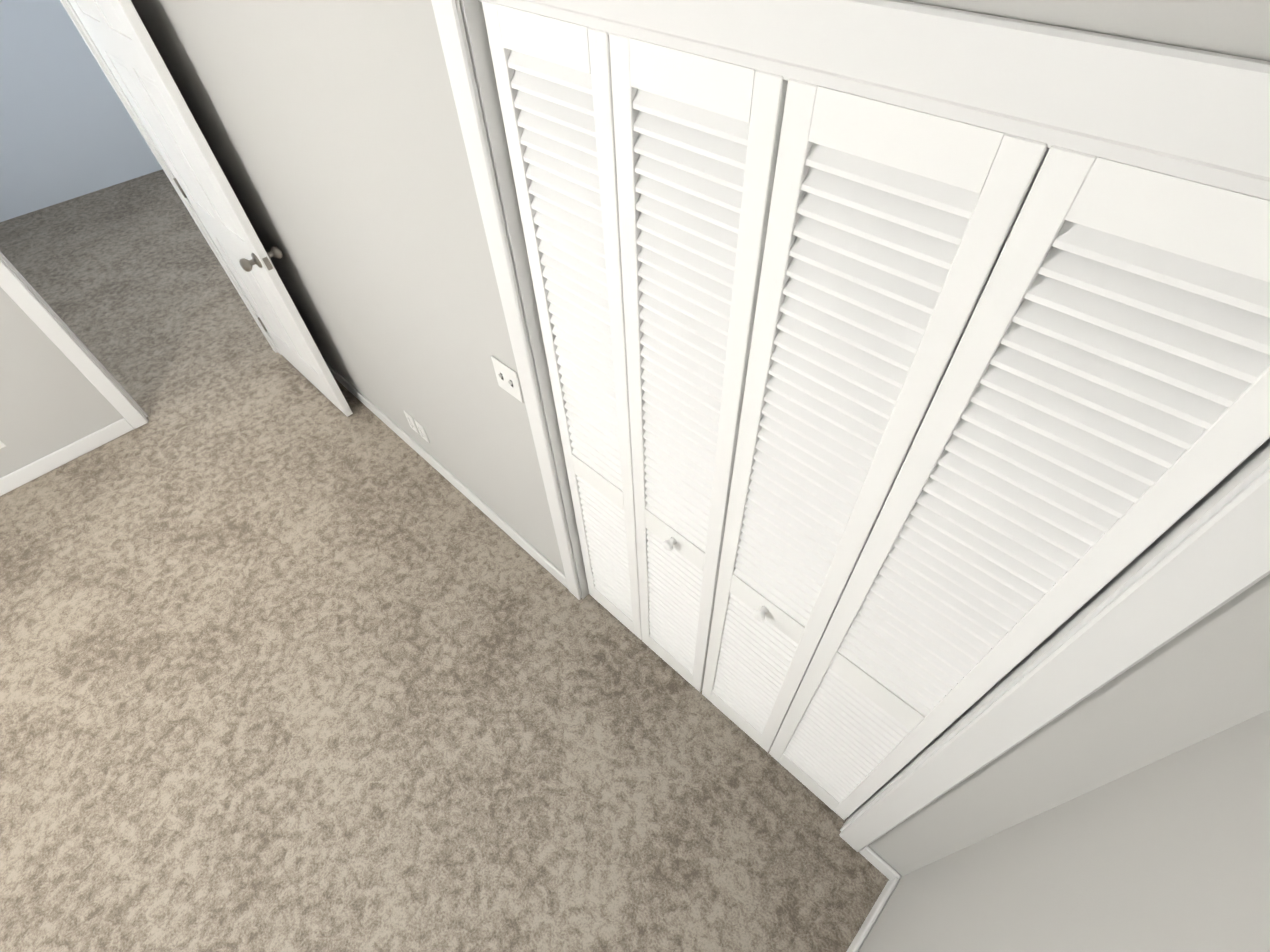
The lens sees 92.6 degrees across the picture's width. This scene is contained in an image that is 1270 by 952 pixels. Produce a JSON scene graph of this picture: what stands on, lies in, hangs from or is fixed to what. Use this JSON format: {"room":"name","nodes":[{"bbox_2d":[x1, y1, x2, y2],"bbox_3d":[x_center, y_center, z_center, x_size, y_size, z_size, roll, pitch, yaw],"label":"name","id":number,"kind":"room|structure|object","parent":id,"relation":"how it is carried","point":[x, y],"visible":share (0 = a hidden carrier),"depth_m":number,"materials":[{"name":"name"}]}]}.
{"room":"empty bedroom","nodes":[
{"label":"empty bedroom","id":0,"kind":"room"},
{"bbox_2d":[0,287,123,477],"bbox_3d":[-3.242,-0.722,2.120,0.120,2.440,5.520,36,60,28],"label":"wall","id":1,"kind":"structure","parent":0,"point":[53,399],"depth_m":2.94,"materials":[{"name":"grey paint"}]},
{"bbox_2d":[0,418,133,495],"bbox_3d":[-2.990,-0.066,3.098,0.013,0.083,0.770,36,60,28],"label":"baseboard","id":2,"kind":"structure","parent":1,"relation":"attached to","point":[56,459],"depth_m":3.12,"materials":[{"name":"white wood"}]},
{"bbox_2d":[0,0,281,428],"bbox_3d":[-2.487,-1.228,2.725,0.152,2.115,0.910,36,60,28],"label":"door frame","id":3,"kind":"structure","parent":1,"relation":"attached to","point":[27,298],"depth_m":2.87,"materials":[{"name":"white wood"}]},
{"bbox_2d":[69,0,352,416],"bbox_3d":[-1.866,-1.188,2.705,0.804,2.030,0.175,36,60,28],"label":"entry door","id":4,"kind":"structure","parent":3,"relation":"attached to","point":[122,40],"depth_m":2.51,"materials":[{"name":"white wood"}]},
{"bbox_2d":[0,0,161,221],"bbox_3d":[-4.578,-3.372,4.400,0.100,2.440,2.130,36,60,28],"label":"wall","id":5,"kind":"structure","parent":0,"point":[69,129],"depth_m":4.83,"materials":[{"name":"blue paint"}]},
{"bbox_2d":[0,169,888,951],"bbox_3d":[-2.906,0.306,2.902,7.500,0.100,5.520,36,60,28],"label":"floor","id":6,"kind":"structure","parent":0,"point":[292,659],"depth_m":2.27,"materials":[{"name":"carpet"}]},
{"bbox_2d":[131,0,1269,875],"bbox_3d":[-0.580,-0.563,1.874,4.100,2.440,0.120,36,60,28],"label":"wall","id":7,"kind":"structure","parent":0,"point":[331,130],"depth_m":1.59,"materials":[{"name":"grey paint"}]},
{"bbox_2d":[403,410,418,433],"bbox_3d":[-1.058,-0.253,2.868,0.070,0.115,0.008,36,60,28],"label":"electrical outlet","id":8,"kind":"object","parent":7,"relation":"attached to","point":[411,422],"visible":1,"depth_m":2.85,"materials":[{"name":"white plastic"}]},
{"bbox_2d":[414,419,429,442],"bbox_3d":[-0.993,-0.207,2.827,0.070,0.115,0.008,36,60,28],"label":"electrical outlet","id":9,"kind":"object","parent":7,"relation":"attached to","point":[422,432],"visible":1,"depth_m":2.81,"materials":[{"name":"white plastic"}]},
{"bbox_2d":[326,363,567,588],"bbox_3d":[-1.176,-0.183,3.119,2.481,0.083,0.030,36,60,28],"label":"baseboard","id":10,"kind":"structure","parent":7,"relation":"attached to","point":[445,473],"depth_m":2.90,"materials":[{"name":"white wood"}]},
{"bbox_2d":[491,356,523,402],"bbox_3d":[-0.374,-0.278,1.763,0.116,0.115,0.016,36,60,28],"label":"light switch","id":11,"kind":"object","parent":7,"relation":"attached to","point":[507,379],"visible":1,"depth_m":1.75,"materials":[{"name":"white plastic"}]},
{"bbox_2d":[482,0,641,639],"bbox_3d":[-0.106,-0.078,1.711,0.300,2.000,0.028,36,60,28],"label":"bifold closet door","id":12,"kind":"structure","parent":7,"relation":"in","point":[553,81],"depth_m":1.25,"materials":[{"name":"white wood"}]},
{"bbox_2d":[609,33,787,691],"bbox_3d":[0.100,0.088,1.563,0.300,2.000,0.061,36,60,28],"label":"bifold closet door","id":13,"kind":"structure","parent":7,"relation":"in","point":[697,138],"depth_m":1.07,"materials":[{"name":"white wood"}]},
{"bbox_2d":[431,0,1269,851],"bbox_3d":[0.226,0.126,1.474,1.380,2.115,0.136,36,60,28],"label":"trim","id":14,"kind":"structure","parent":7,"relation":"attached to","point":[1199,116],"depth_m":0.66,"materials":[{"name":"white wood"}]},
{"bbox_2d":[702,78,1049,751],"bbox_3d":[0.321,0.247,1.420,0.300,2.000,0.061,36,60,28],"label":"bifold closet door","id":15,"kind":"structure","parent":7,"relation":"in","point":[889,227],"depth_m":0.89,"materials":[{"name":"white wood"}]},
{"bbox_2d":[769,145,1269,819],"bbox_3d":[0.550,0.394,1.287,0.300,2.000,0.028,36,60,28],"label":"bifold closet door","id":16,"kind":"structure","parent":7,"relation":"in","point":[1097,419],"depth_m":0.75,"materials":[{"name":"white wood"}]},
{"bbox_2d":[858,710,1269,951],"bbox_3d":[-0.660,1.696,-0.018,0.120,2.440,4.230,36,60,28],"label":"wall","id":17,"kind":"structure","parent":0,"point":[1170,853],"depth_m":0.80,"materials":[{"name":"grey paint"}]},
{"bbox_2d":[846,864,900,951],"bbox_3d":[-0.669,2.419,0.915,0.013,0.083,4.230,36,60,28],"label":"baseboard","id":18,"kind":"structure","parent":17,"relation":"attached to","point":[893,876],"depth_m":1.79,"materials":[{"name":"white wood"}]}
]}

